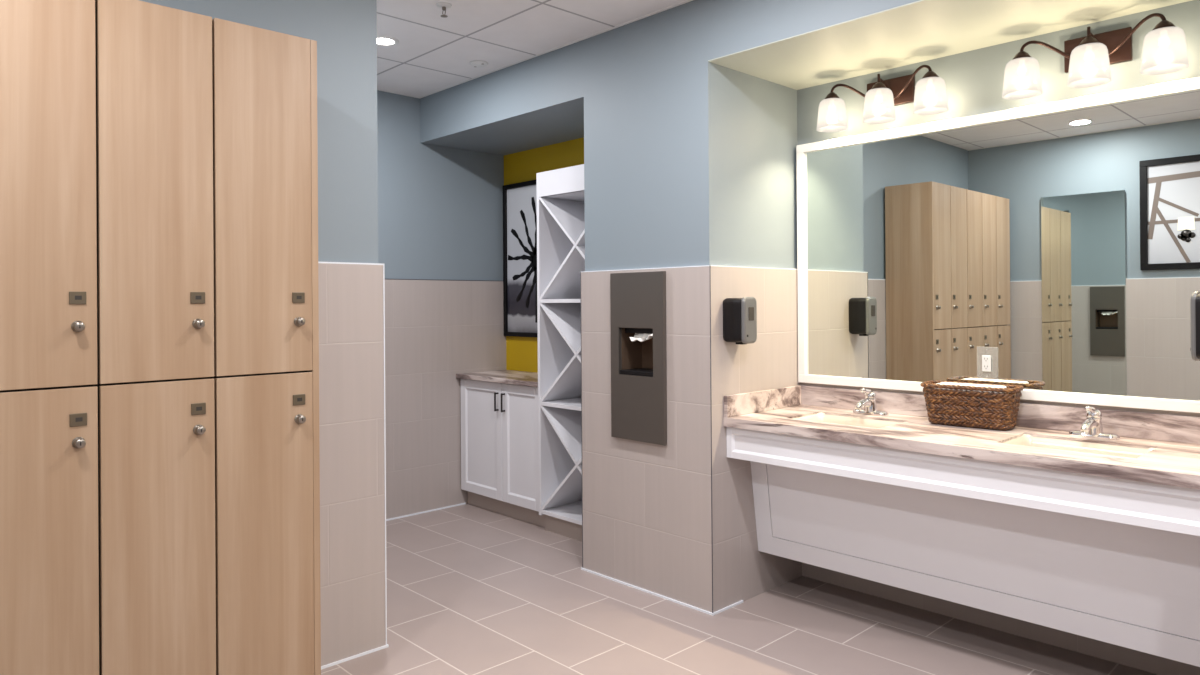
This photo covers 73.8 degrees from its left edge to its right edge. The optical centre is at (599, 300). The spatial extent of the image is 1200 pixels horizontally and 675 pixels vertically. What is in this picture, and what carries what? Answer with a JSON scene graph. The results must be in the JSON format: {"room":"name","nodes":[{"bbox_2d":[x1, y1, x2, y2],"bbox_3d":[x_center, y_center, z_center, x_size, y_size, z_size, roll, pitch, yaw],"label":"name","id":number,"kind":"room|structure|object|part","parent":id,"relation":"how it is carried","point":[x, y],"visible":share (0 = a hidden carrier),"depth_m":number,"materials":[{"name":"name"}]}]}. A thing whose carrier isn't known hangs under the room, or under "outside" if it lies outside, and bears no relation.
{"room":"changing room","nodes":[
{"label":"changing room","id":0,"kind":"room"},
{"bbox_2d":[139,0,385,665],"bbox_3d":[-1.654,0.024,2.530,2.060,2.721,0.135,0,0,-44],"label":"wall","id":1,"kind":"structure","parent":0,"point":[351,336],"depth_m":3.09,"materials":[{"name":"beige tile"}]},
{"bbox_2d":[318,262,386,644],"bbox_3d":[-1.601,0.620,2.491,2.046,1.530,0.017,0,0,-44],"label":"trim","id":2,"kind":"structure","parent":1,"relation":"attached to","point":[318,262],"depth_m":3.19,"materials":[{"name":"white"}]},
{"bbox_2d":[321,644,388,668],"bbox_3d":[-1.114,1.378,3.154,0.442,0.009,0.322,0,0,-44],"label":"baseboard","id":3,"kind":"structure","parent":1,"relation":"attached to","point":[387,645],"depth_m":3.09,"materials":[{"name":"white"}]},
{"bbox_2d":[377,90,505,518],"bbox_3d":[-1.428,0.028,5.080,2.622,2.721,0.135,0,0,-44],"label":"wall","id":4,"kind":"structure","parent":0,"point":[440,208],"depth_m":5.29,"materials":[{"name":"beige tile"}]},
{"bbox_2d":[386,503,465,520],"bbox_3d":[-1.467,1.384,4.932,1.518,0.009,0.007,0,0,-44],"label":"baseboard","id":5,"kind":"structure","parent":4,"relation":"attached to","point":[461,503],"depth_m":5.23,"materials":[{"name":"white"}]},
{"bbox_2d":[387,279,492,280],"bbox_3d":[-1.356,-0.139,5.066,1.876,0.005,0.016,0,0,-44],"label":"trim","id":6,"kind":"structure","parent":4,"relation":"attached to","point":[387,279],"depth_m":5.29,"materials":[{"name":"grey metal"}]},
{"bbox_2d":[377,0,686,96],"bbox_3d":[0.075,-1.400,2.164,4.466,0.100,6.607,0,0,-44],"label":"ceiling","id":7,"kind":"structure","parent":0,"point":[433,52],"depth_m":3.97,"materials":[{"name":"tile"}]},
{"bbox_2d":[377,36,398,45],"bbox_3d":[-1.111,-1.334,4.109,0.156,0.006,0.156,0,0,-44],"label":"recessed light","id":8,"kind":"object","parent":7,"relation":"in","point":[381,40],"visible":0.73,"depth_m":4.11,"materials":[{"name":"white paint"}]},
{"bbox_2d":[436,2,451,17],"bbox_3d":[-0.706,-1.315,3.621,0.070,0.053,0.070,0,0,-44],"label":"sprinkler head","id":9,"kind":"object","parent":7,"relation":"attached to","point":[444,5],"visible":1,"depth_m":3.61},
{"bbox_2d":[470,60,487,67],"bbox_3d":[-0.682,-1.332,4.499,0.104,0.016,0.104,0,0,-44],"label":"smoke detector","id":10,"kind":"object","parent":7,"relation":"attached to","point":[476,63],"visible":1,"depth_m":4.48,"materials":[{"name":"white paint"}]},
{"bbox_2d":[581,0,801,611],"bbox_3d":[0.498,0.012,4.090,0.845,2.721,0.840,0,0,-44],"label":"wall","id":11,"kind":"structure","parent":0,"point":[690,160],"depth_m":3.73,"materials":[{"name":"beige tile"}]},
{"bbox_2d":[610,271,666,444],"bbox_3d":[0.233,0.263,3.847,0.167,0.799,0.345,0,0,-44],"label":"paper towel dispenser","id":12,"kind":"object","parent":11,"relation":"attached to","point":[637,299],"visible":0.82,"depth_m":3.79,"materials":[{"name":"grey metal"}]},
{"bbox_2d":[629,333,652,341],"bbox_3d":[0.214,0.161,3.805,0.076,0.066,0.168,0,0,-44],"label":"paper towel","id":13,"kind":"object","parent":12,"relation":"in","point":[641,337],"visible":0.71,"depth_m":3.80,"materials":[{"name":"white paper"}]},
{"bbox_2d":[580,265,712,612],"bbox_3d":[0.197,0.611,3.797,0.004,1.527,0.843,0,0,-44],"label":"trim","id":14,"kind":"structure","parent":11,"relation":"attached to","point":[710,265],"depth_m":3.49,"materials":[{"name":"grey metal"}]},
{"bbox_2d":[581,568,742,615],"bbox_3d":[0.277,1.369,3.868,0.222,0.009,0.854,0,0,-44],"label":"baseboard","id":15,"kind":"structure","parent":11,"relation":"attached to","point":[584,569],"depth_m":3.68,"materials":[{"name":"white"}]},
{"bbox_2d":[582,265,796,271],"bbox_3d":[0.448,-0.153,4.043,0.710,0.004,0.840,0,0,-44],"label":"trim","id":16,"kind":"structure","parent":11,"relation":"attached to","point":[704,265],"depth_m":3.74,"materials":[{"name":"white"}]},
{"bbox_2d":[723,297,756,344],"bbox_3d":[0.629,0.087,3.557,0.132,0.211,0.110,0,0,-44],"label":"soap dispenser","id":17,"kind":"object","parent":11,"relation":"attached to","point":[739,314],"visible":1,"depth_m":3.51,"materials":[{"name":"black plastic"}]},
{"bbox_2d":[726,427,1199,666],"bbox_3d":[1.280,0.855,3.003,0.257,0.609,1.802,0,0,-44],"label":"vanity cabinet","id":18,"kind":"object","parent":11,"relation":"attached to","point":[1114,561],"visible":0.91,"depth_m":2.89,"materials":[{"name":"white paint"}]},
{"bbox_2d":[723,385,1199,489],"bbox_3d":[1.396,0.482,3.117,0.622,0.135,1.802,0,0,-44],"label":"countertop","id":19,"kind":"structure","parent":18,"relation":"on","point":[1174,460],"depth_m":3.01,"materials":[{"name":"beige stone"}]},
{"bbox_2d":[794,412,901,427],"bbox_3d":[1.068,0.585,3.463,0.337,0.138,0.482,0,0,-44],"label":"sink","id":20,"kind":"object","parent":19,"relation":"in","point":[819,417],"visible":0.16,"depth_m":3.60,"materials":[{"name":"beige ceramic"}]},
{"bbox_2d":[853,388,888,415],"bbox_3d":[1.189,0.451,3.587,0.160,0.122,0.166,0,0,-44],"label":"faucet","id":21,"kind":"object","parent":19,"relation":"on","point":[869,404],"visible":1,"depth_m":3.59,"materials":[{"name":"silver metal"}]},
{"bbox_3d":[1.177,0.464,3.576,0.128,0.049,0.039,0,0,-44],"label":"spout","id":22,"kind":"part","parent":21,"relation":"part of","materials":[{"name":"silver metal"}]},
{"bbox_3d":[1.205,0.414,3.602,0.108,0.048,0.053,0,0,-44],"label":"lever","id":23,"kind":"part","parent":21,"relation":"part of","materials":[{"name":"silver metal"}]},
{"bbox_3d":[1.225,0.502,3.621,0.060,0.019,0.166,0,0,-44],"label":"plate","id":24,"kind":"part","parent":21,"relation":"part of","materials":[{"name":"silver metal"}]},
{"bbox_2d":[921,380,1023,430],"bbox_3d":[1.510,0.422,3.254,0.373,0.171,0.167,-1,0,43],"label":"wicker basket","id":25,"kind":"object","parent":19,"relation":"on","point":[991,410],"visible":0.95,"depth_m":3.19,"materials":[{"name":"wicker"}]},
{"bbox_2d":[937,382,1006,392],"bbox_3d":[1.507,0.420,3.255,0.254,0.159,0.098,-1,0,43],"label":"folded towel","id":26,"kind":"object","parent":25,"relation":"in","point":[945,383],"visible":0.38,"depth_m":3.23,"materials":[{"name":"white fabric"}]},
{"bbox_2d":[1003,434,1154,457],"bbox_3d":[1.679,0.579,2.823,0.337,0.138,0.482,0,0,-44],"label":"sink","id":27,"kind":"object","parent":19,"relation":"in","point":[1025,439],"visible":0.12,"depth_m":2.94,"materials":[{"name":"beige ceramic"}]},
{"bbox_2d":[1069,406,1119,439],"bbox_3d":[1.804,0.445,2.943,0.160,0.122,0.166,0,0,-44],"label":"faucet","id":28,"kind":"object","parent":19,"relation":"on","point":[1091,427],"visible":1,"depth_m":2.95,"materials":[{"name":"silver metal"}]},
{"bbox_3d":[1.792,0.458,2.932,0.128,0.049,0.039,0,0,-44],"label":"spout","id":29,"kind":"part","parent":28,"relation":"part of","materials":[{"name":"silver metal"}]},
{"bbox_3d":[1.819,0.408,2.959,0.108,0.048,0.053,0,0,-44],"label":"lever","id":30,"kind":"part","parent":28,"relation":"part of","materials":[{"name":"silver metal"}]},
{"bbox_3d":[1.840,0.496,2.977,0.060,0.019,0.166,0,0,-44],"label":"plate","id":31,"kind":"part","parent":28,"relation":"part of","materials":[{"name":"silver metal"}]},
{"bbox_2d":[321,503,1157,674],"bbox_3d":[0.096,1.422,2.159,4.466,0.100,6.607,0,0,-44],"label":"floor","id":32,"kind":"structure","parent":0,"point":[472,590],"depth_m":3.35,"materials":[{"name":"tile"}]},
{"bbox_2d":[0,0,98,674],"bbox_3d":[-1.599,0.266,2.207,0.300,2.235,0.382,0,0,-44],"label":"locker","id":33,"kind":"object","parent":32,"relation":"on","point":[49,551],"visible":1,"depth_m":2.11,"materials":[{"name":"brown wood"}]},
{"bbox_3d":[-1.496,-0.312,2.098,0.296,1.081,0.022,0,0,-44],"label":"door","id":34,"kind":"part","parent":33,"relation":"part of","materials":[{"name":"brown wood"}]},
{"bbox_3d":[-1.488,0.771,2.096,0.296,1.073,0.022,0,0,-44],"label":"door","id":35,"kind":"part","parent":33,"relation":"part of","materials":[{"name":"brown wood"}]},
{"bbox_3d":[-1.411,-0.009,2.159,0.040,0.034,0.005,0,0,-44],"label":"number plate","id":36,"kind":"part","parent":33,"relation":"part of","materials":[{"name":"brown metal"}]},
{"bbox_3d":[-1.408,0.321,2.159,0.040,0.034,0.005,0,0,-44],"label":"number plate","id":37,"kind":"part","parent":33,"relation":"part of","materials":[{"name":"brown metal"}]},
{"bbox_2d":[94,0,215,674],"bbox_3d":[-1.379,0.265,2.416,0.300,2.235,0.382,0,0,-44],"label":"locker","id":38,"kind":"object","parent":32,"relation":"on","point":[154,90],"visible":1,"depth_m":2.29,"materials":[{"name":"brown wood"}]},
{"bbox_3d":[-1.277,-0.313,2.307,0.296,1.081,0.022,0,0,-44],"label":"door","id":39,"kind":"part","parent":38,"relation":"part of","materials":[{"name":"brown wood"}]},
{"bbox_3d":[-1.269,0.770,2.305,0.296,1.073,0.022,0,0,-44],"label":"door","id":40,"kind":"part","parent":38,"relation":"part of","materials":[{"name":"brown wood"}]},
{"bbox_3d":[-1.192,-0.010,2.369,0.040,0.034,0.005,0,0,-44],"label":"number plate","id":41,"kind":"part","parent":38,"relation":"part of","materials":[{"name":"brown metal"}]},
{"bbox_3d":[-1.189,0.319,2.368,0.040,0.034,0.005,0,0,-44],"label":"number plate","id":42,"kind":"part","parent":38,"relation":"part of","materials":[{"name":"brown metal"}]},
{"bbox_2d":[210,18,320,674],"bbox_3d":[-1.155,0.264,2.636,0.322,2.235,0.389,0,0,-44],"label":"locker","id":43,"kind":"object","parent":32,"relation":"on","point":[266,377],"visible":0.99,"depth_m":2.51,"materials":[{"name":"brown wood"}]},
{"bbox_3d":[-1.057,-0.314,2.517,0.296,1.081,0.022,0,0,-44],"label":"door","id":44,"kind":"part","parent":43,"relation":"part of","materials":[{"name":"brown wood"}]},
{"bbox_3d":[-1.050,0.769,2.515,0.296,1.073,0.022,0,0,-44],"label":"door","id":45,"kind":"part","parent":43,"relation":"part of","materials":[{"name":"brown wood"}]},
{"bbox_3d":[-0.972,-0.011,2.578,0.040,0.034,0.005,0,0,-44],"label":"number plate","id":46,"kind":"part","parent":43,"relation":"part of","materials":[{"name":"brown metal"}]},
{"bbox_3d":[-0.970,0.318,2.578,0.040,0.034,0.005,0,0,-44],"label":"number plate","id":47,"kind":"part","parent":43,"relation":"part of","materials":[{"name":"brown metal"}]},
{"bbox_3d":[-1.055,0.264,2.749,0.022,2.235,0.362,0,0,-44],"label":"panel","id":48,"kind":"part","parent":43,"relation":"part of","materials":[{"name":"brown wood"}]},
{"bbox_2d":[460,379,544,527],"bbox_3d":[-0.517,0.951,5.241,0.426,0.862,0.855,0,0,-44],"label":"base cabinet","id":49,"kind":"object","parent":32,"relation":"on","point":[500,472],"visible":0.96,"depth_m":5.10,"materials":[{"name":"white paint"}]},
{"bbox_3d":[-0.778,0.901,5.264,0.020,0.750,0.462,0,0,-44],"label":"door","id":50,"kind":"part","parent":49,"relation":"part of","materials":[{"name":"white paint"}]},
{"bbox_3d":[-0.662,0.643,5.104,0.030,0.120,0.010,0,0,-44],"label":"handle","id":51,"kind":"part","parent":49,"relation":"part of","materials":[{"name":"grey metal"}]},
{"bbox_2d":[456,370,537,386],"bbox_3d":[-0.523,0.503,5.246,0.427,0.030,0.867,0,0,-44],"label":"countertop","id":52,"kind":"structure","parent":49,"relation":"on","point":[522,378],"depth_m":5.19,"materials":[{"name":"beige stone"}]},
{"bbox_3d":[-0.614,0.642,5.054,0.030,0.120,0.010,0,0,-44],"label":"handle","id":53,"kind":"part","parent":49,"relation":"part of","materials":[{"name":"grey metal"}]},
{"bbox_3d":[-0.482,0.898,4.954,0.020,0.750,0.390,0,0,-44],"label":"door","id":54,"kind":"part","parent":49,"relation":"part of","materials":[{"name":"white paint"}]},
{"bbox_2d":[536,164,584,541],"bbox_3d":[0.015,0.304,4.685,0.422,2.146,0.683,0,0,-44],"label":"towel shelf","id":55,"kind":"object","parent":32,"relation":"on","point":[560,192],"visible":0.36,"depth_m":4.78,"materials":[{"name":"white paint"}]},
{"bbox_3d":[0.009,-0.002,4.682,0.410,0.022,0.639,0,0,-44],"label":"shelf","id":56,"kind":"part","parent":55,"relation":"part of","materials":[{"name":"white paint"}]},
{"bbox_3d":[0.013,0.609,4.681,0.410,0.022,0.639,0,0,-44],"label":"shelf","id":57,"kind":"part","parent":55,"relation":"part of","materials":[{"name":"white paint"}]},
{"bbox_3d":[0.018,1.254,4.680,0.410,0.022,0.639,0,0,-44],"label":"shelf","id":58,"kind":"part","parent":55,"relation":"part of","materials":[{"name":"white paint"}]},
{"bbox_3d":[-0.138,-0.695,4.548,0.020,0.146,0.639,0,0,-44],"label":"header panel","id":59,"kind":"part","parent":55,"relation":"part of","materials":[{"name":"white paint"}]},
{"bbox_3d":[0.004,-0.634,4.684,0.410,0.022,0.639,0,0,-44],"label":"shelf","id":60,"kind":"part","parent":55,"relation":"part of","materials":[{"name":"white paint"}]},
{"bbox_2d":[420,0,1191,155],"bbox_3d":[0.579,-1.202,4.009,0.829,0.296,4.232,0,0,-44],"label":"wall","id":61,"kind":"structure","parent":0,"point":[794,44],"depth_m":3.43,"materials":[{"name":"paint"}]},
{"bbox_2d":[377,0,692,97],"bbox_3d":[-0.217,-1.346,1.884,3.257,0.004,6.207,0,0,-44],"label":"trim","id":62,"kind":"structure","parent":61,"relation":"attached to","point":[687,1],"depth_m":4.26,"materials":[{"name":"white paint"}]},
{"bbox_2d":[504,0,1199,674],"bbox_3d":[0.835,0.155,4.241,0.150,2.431,4.232,0,0,-44],"label":"wall","id":63,"kind":"structure","parent":0,"point":[974,79],"depth_m":3.37,"materials":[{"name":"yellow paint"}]},
{"bbox_2d":[503,180,537,336],"bbox_3d":[-0.409,-0.289,5.411,0.028,1.070,0.786,0,0,-44],"label":"framed picture","id":64,"kind":"object","parent":63,"relation":"attached to","point":[519,199],"visible":0.51,"depth_m":5.57,"materials":[{"name":"black"}]},
{"bbox_2d":[817,65,948,131],"bbox_3d":[1.262,-0.909,3.583,0.192,0.210,0.606,0,0,-44],"label":"vanity light","id":65,"kind":"object","parent":63,"relation":"attached to","point":[929,95],"visible":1,"depth_m":3.54,"materials":[{"name":"white glass"}]},
{"bbox_3d":[1.084,-0.872,3.733,0.142,0.138,0.142,0,0,-44],"label":"lamp shade","id":66,"kind":"part","parent":65,"relation":"part of","materials":[{"name":"white glass"}]},
{"bbox_3d":[1.188,-0.960,3.686,0.243,0.100,0.026,0,0,21],"label":"arm","id":67,"kind":"part","parent":65,"relation":"part of","materials":[{"name":"brown metal"}]},
{"bbox_3d":[1.244,-0.873,3.565,0.142,0.138,0.142,0,0,-44],"label":"lamp shade","id":68,"kind":"part","parent":65,"relation":"part of","materials":[{"name":"white glass"}]},
{"bbox_3d":[1.323,-0.948,3.642,0.021,0.124,0.224,0,0,-44],"label":"plate","id":69,"kind":"part","parent":65,"relation":"part of","materials":[{"name":"brown metal"}]},
{"bbox_3d":[1.361,-0.961,3.504,0.026,0.100,0.243,0,0,-19],"label":"arm","id":70,"kind":"part","parent":65,"relation":"part of","materials":[{"name":"brown metal"}]},
{"bbox_3d":[1.404,-0.875,3.398,0.142,0.138,0.142,0,0,-44],"label":"lamp shade","id":71,"kind":"part","parent":65,"relation":"part of","materials":[{"name":"white glass"}]},
{"bbox_2d":[796,77,1199,412],"bbox_3d":[1.607,-0.191,3.324,0.026,1.175,1.796,0,0,-44],"label":"vanity mirror","id":72,"kind":"object","parent":63,"relation":"attached to","point":[1058,240],"visible":0.92,"depth_m":3.24,"materials":[{"name":"white mirror"}]},
{"bbox_2d":[982,349,990,376],"bbox_3d":[1.608,0.257,3.322,0.012,0.132,0.084,0,0,-44],"label":"power outlet","id":73,"kind":"object","parent":72,"relation":"attached to","point":[986,360],"visible":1,"depth_m":3.32,"materials":[{"name":"white plastic"}]},
{"bbox_2d":[799,385,1199,444],"bbox_3d":[1.614,0.461,3.325,0.019,0.095,1.802,0,0,-44],"label":"backsplash","id":74,"kind":"structure","parent":63,"relation":"attached to","point":[1140,425],"depth_m":3.13,"materials":[{"name":"beige stone"}]},
{"bbox_2d":[1002,13,1188,99],"bbox_3d":[1.833,-0.914,2.985,0.192,0.210,0.606,0,0,-44],"label":"vanity light","id":75,"kind":"object","parent":63,"relation":"attached to","point":[1088,59],"visible":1,"depth_m":2.95,"materials":[{"name":"white glass"}]},
{"bbox_3d":[1.655,-0.877,3.135,0.142,0.138,0.142,0,0,-44],"label":"lamp shade","id":76,"kind":"part","parent":75,"relation":"part of","materials":[{"name":"white glass"}]},
{"bbox_3d":[1.759,-0.965,3.088,0.243,0.100,0.026,0,0,21],"label":"arm","id":77,"kind":"part","parent":75,"relation":"part of","materials":[{"name":"brown metal"}]},
{"bbox_3d":[1.815,-0.878,2.967,0.142,0.138,0.142,0,0,-44],"label":"lamp shade","id":78,"kind":"part","parent":75,"relation":"part of","materials":[{"name":"white glass"}]},
{"bbox_3d":[1.895,-0.954,3.044,0.021,0.124,0.224,0,0,-44],"label":"plate","id":79,"kind":"part","parent":75,"relation":"part of","materials":[{"name":"brown metal"}]},
{"bbox_3d":[1.933,-0.967,2.906,0.026,0.100,0.243,0,0,-19],"label":"arm","id":80,"kind":"part","parent":75,"relation":"part of","materials":[{"name":"brown metal"}]},
{"bbox_3d":[1.976,-0.880,2.800,0.142,0.138,0.142,0,0,-44],"label":"lamp shade","id":81,"kind":"part","parent":75,"relation":"part of","materials":[{"name":"white glass"}]},
{"bbox_3d":[2.721,-0.009,1.763,0.845,2.721,1.990,0,0,-44],"label":"wall pier","id":82,"kind":"object","parent":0,"visible":0},
{"bbox_2d":[1190,291,1199,360],"bbox_3d":[1.798,0.076,2.334,0.132,0.211,0.110,0,0,-44],"label":"soap dispenser","id":83,"kind":"object","parent":82,"relation":"attached to","point":[1195,297],"visible":1,"depth_m":2.33,"materials":[{"name":"black plastic"}]}
]}

